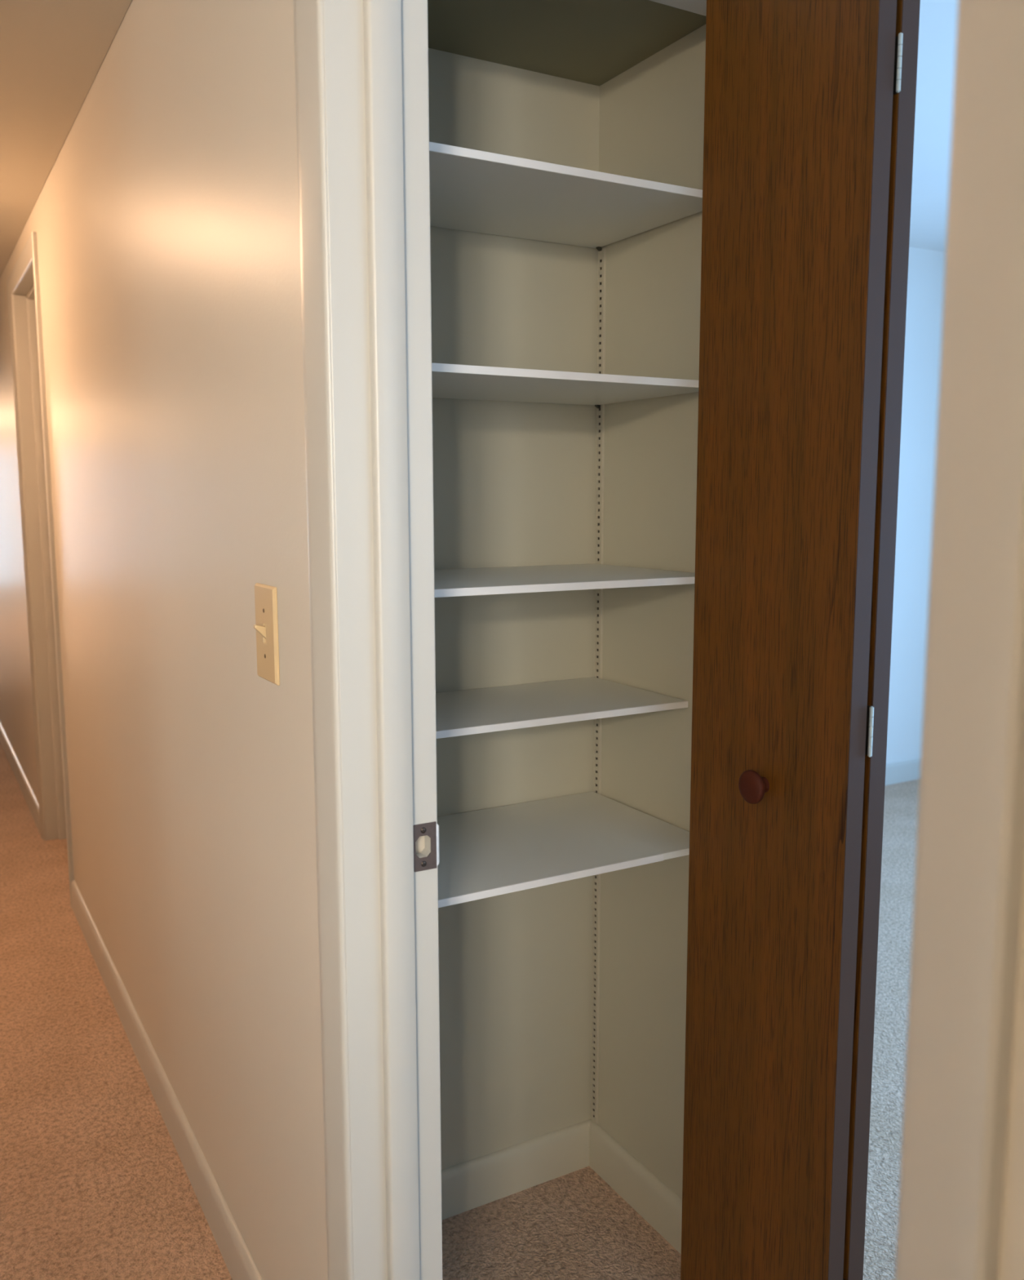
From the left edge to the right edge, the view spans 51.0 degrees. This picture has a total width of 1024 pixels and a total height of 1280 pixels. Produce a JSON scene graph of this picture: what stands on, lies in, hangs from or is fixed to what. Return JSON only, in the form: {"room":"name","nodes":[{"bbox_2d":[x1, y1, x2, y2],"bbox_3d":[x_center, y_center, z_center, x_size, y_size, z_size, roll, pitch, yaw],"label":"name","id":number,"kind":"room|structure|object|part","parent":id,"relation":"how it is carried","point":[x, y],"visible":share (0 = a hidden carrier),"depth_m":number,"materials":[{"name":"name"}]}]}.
{"room":"home hallway","nodes":[
{"label":"home hallway","id":0,"kind":"room"},
{"bbox_2d":[0,0,132,276],"bbox_3d":[-3.688,-1.368,3.504,3.613,0.100,16.400,-4,9,-29],"label":"ceiling","id":1,"kind":"structure","parent":0,"point":[52,52],"depth_m":2.21,"materials":[{"name":"paint"}]},
{"bbox_2d":[0,742,919,1279],"bbox_3d":[-1.777,0.712,4.877,8.000,0.100,16.400,-4,9,-29],"label":"floor","id":2,"kind":"structure","parent":0,"point":[95,1184],"depth_m":2.14,"materials":[{"name":"beige carpet"}]},
{"bbox_2d":[0,0,1023,1279],"bbox_3d":[-0.925,-0.267,2.568,0.119,2.446,11.800,-4,9,-29],"label":"wall","id":3,"kind":"structure","parent":0,"point":[165,220],"depth_m":1.74,"materials":[{"name":"beige paint"}]},
{"bbox_2d":[13,261,58,840],"bbox_3d":[-1.548,-0.206,3.680,0.119,2.034,0.756,-4,9,-29],"label":"trim","id":4,"kind":"structure","parent":3,"relation":"attached to","point":[20,298],"depth_m":3.96,"materials":[{"name":"white wood"}]},
{"bbox_2d":[6,231,74,907],"bbox_3d":[-1.606,-0.219,3.645,0.014,2.070,0.830,-4,9,-29],"label":"trim","id":5,"kind":"structure","parent":3,"relation":"attached to","point":[29,253],"depth_m":3.40,"materials":[{"name":"white wood"}]},
{"bbox_2d":[26,284,66,839],"bbox_3d":[-1.545,-0.197,3.683,0.038,2.015,0.720,-4,9,-29],"label":"trim","id":6,"kind":"structure","parent":3,"relation":"attached to","point":[31,307],"depth_m":3.97,"materials":[{"name":"white wood"}]},
{"bbox_2d":[0,722,262,1279],"bbox_3d":[-2.062,0.656,4.574,0.012,0.092,7.427,-4,9,-29],"label":"baseboard","id":7,"kind":"structure","parent":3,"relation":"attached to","point":[241,1265],"depth_m":2.24,"materials":[{"name":"white wood"}]},
{"bbox_2d":[253,582,279,685],"bbox_3d":[-0.327,-0.008,1.404,0.019,0.127,0.084,-4,9,-29],"label":"light switch","id":8,"kind":"object","parent":3,"relation":"attached to","point":[266,625],"visible":1,"depth_m":1.40,"materials":[{"name":"beige plastic"}]},
{"bbox_2d":[322,0,442,1279],"bbox_3d":[0.053,0.162,0.894,0.119,2.034,0.817,-4,9,-29],"label":"trim","id":9,"kind":"structure","parent":3,"relation":"attached to","point":[343,20],"depth_m":1.21,"materials":[{"name":"white wood"}]},
{"bbox_2d":[363,0,420,1279],"bbox_3d":[0.056,0.171,0.897,0.038,2.015,0.781,-4,9,-29],"label":"trim","id":10,"kind":"structure","parent":3,"relation":"attached to","point":[382,19],"depth_m":1.20,"materials":[{"name":"white wood"}]},
{"bbox_2d":[413,821,439,871],"bbox_3d":[-0.101,0.244,1.270,0.036,0.057,0.005,-6,10,-37],"label":"strike plate","id":11,"kind":"object","parent":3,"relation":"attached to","point":[431,829],"visible":1,"depth_m":1.27,"materials":[{"name":"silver metal"}]},
{"bbox_2d":[293,0,1023,1279],"bbox_3d":[-0.005,0.149,0.859,0.014,2.070,0.891,-4,9,-29],"label":"trim","id":12,"kind":"structure","parent":3,"relation":"attached to","point":[970,872],"depth_m":0.48,"materials":[{"name":"white wood"}]},
{"bbox_2d":[428,48,599,1169],"bbox_3d":[-0.117,-0.123,1.858,0.569,2.346,0.090,-4,9,-29],"label":"wall","id":13,"kind":"structure","parent":0,"point":[515,482],"depth_m":1.89,"materials":[{"name":"paint"}]},
{"bbox_2d":[441,1118,591,1219],"bbox_3d":[-0.089,1.001,1.964,0.569,0.089,0.012,-4,9,-29],"label":"baseboard","id":14,"kind":"structure","parent":13,"relation":"attached to","point":[470,1184],"depth_m":2.01,"materials":[{"name":"paint"}]},
{"bbox_2d":[427,0,706,86],"bbox_3d":[-0.011,-0.945,1.558,0.569,0.060,0.345,-4,9,-29],"label":"ceiling","id":15,"kind":"structure","parent":0,"point":[590,42],"depth_m":1.64,"materials":[{"name":"paint"}]},
{"bbox_2d":[591,24,706,1199],"bbox_3d":[-0.109,-0.207,2.490,0.075,2.346,2.115,-4,9,-29],"label":"wall","id":16,"kind":"structure","parent":0,"point":[651,113],"depth_m":1.83,"materials":[{"name":"paint"}]},
{"bbox_2d":[591,248,606,1124],"bbox_3d":[0.159,0.128,1.980,0.004,1.630,0.017,-4,9,-29],"label":"shelf standard","id":17,"kind":"object","parent":16,"relation":"attached to","point":[602,254],"visible":0.77,"depth_m":1.96,"materials":[{"name":"silver metal"}]},
{"bbox_2d":[435,676,688,738],"bbox_3d":[-0.026,0.108,1.726,0.563,0.011,0.274,-4,9,-29],"label":"shelf","id":18,"kind":"object","parent":17,"relation":"attached to","point":[496,708],"visible":0.58,"depth_m":1.72,"materials":[{"name":"white paint"}]},
{"bbox_2d":[437,791,689,907],"bbox_3d":[-0.006,0.327,1.722,0.563,0.011,0.351,-4,9,-29],"label":"shelf","id":19,"kind":"object","parent":17,"relation":"attached to","point":[490,852],"visible":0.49,"depth_m":1.70,"materials":[{"name":"white paint"}]},
{"bbox_2d":[434,563,695,597],"bbox_3d":[-0.007,-0.095,1.666,0.563,0.011,0.350,-4,9,-29],"label":"shelf","id":20,"kind":"object","parent":17,"relation":"attached to","point":[530,579],"visible":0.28,"depth_m":1.60,"materials":[{"name":"white paint"}]},
{"bbox_2d":[431,362,698,405],"bbox_3d":[-0.011,-0.386,1.633,0.563,0.011,0.337,-4,9,-29],"label":"shelf","id":21,"kind":"object","parent":17,"relation":"attached to","point":[456,381],"visible":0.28,"depth_m":1.58,"materials":[{"name":"white paint"}]},
{"bbox_2d":[429,142,702,248],"bbox_3d":[-0.010,-0.652,1.594,0.563,0.011,0.344,-4,9,-29],"label":"shelf","id":22,"kind":"object","parent":17,"relation":"attached to","point":[472,190],"visible":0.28,"depth_m":1.58,"materials":[{"name":"white paint"}]},
{"bbox_2d":[589,1120,682,1254],"bbox_3d":[0.236,1.001,1.956,0.012,0.089,0.347,-4,9,-29],"label":"baseboard","id":23,"kind":"structure","parent":16,"relation":"attached to","point":[660,1206],"depth_m":1.96,"materials":[{"name":"paint"}]},
{"bbox_2d":[886,246,946,764],"bbox_3d":[0.862,-0.453,4.313,3.450,2.346,0.120,-4,9,-29],"label":"wall","id":24,"kind":"structure","parent":0,"point":[926,268],"depth_m":4.75,"materials":[{"name":"paint"}]},
{"bbox_2d":[884,758,920,785],"bbox_3d":[1.250,0.766,3.681,3.320,0.095,1.630,-4,9,-29],"label":"baseboard","id":25,"kind":"structure","parent":24,"relation":"attached to","point":[908,770],"depth_m":4.90,"materials":[{"name":"white wood"}]},
{"bbox_2d":[909,0,958,252],"bbox_3d":[1.919,-1.361,1.852,4.266,0.100,5.200,-4,9,-29],"label":"ceiling","id":26,"kind":"structure","parent":0,"point":[938,23],"depth_m":3.05,"materials":[{"name":"white paint"}]},
{"bbox_3d":[0.103,-0.073,1.476,0.569,2.346,0.104,-4,9,-29],"label":"wall","id":27,"kind":"structure","parent":0,"visible":0},
{"bbox_2d":[649,0,706,16],"bbox_3d":[0.094,0.104,1.488,0.542,1.992,0.116,-4,9,-29],"label":"trim","id":28,"kind":"structure","parent":27,"relation":"attached to","point":[698,6],"depth_m":1.49,"materials":[{"name":"white paint"}]},
{"bbox_2d":[680,0,920,1279],"bbox_3d":[0.344,0.124,1.407,0.093,1.973,0.296,-4,9,-29],"label":"bifold door","id":29,"kind":"structure","parent":27,"relation":"in","point":[810,105],"depth_m":1.35,"materials":[{"name":"brown wood"}]},
{"bbox_3d":[0.317,0.190,1.398,0.028,0.044,0.044,-4,9,-29],"label":"knob","id":30,"kind":"part","parent":29,"relation":"part of","materials":[{"name":"brown wood"}]},
{"bbox_3d":[0.371,0.116,1.424,0.028,1.925,0.291,-4,9,-29],"label":"door panel","id":31,"kind":"part","parent":29,"relation":"part of","materials":[{"name":"brown wood"}]}
]}

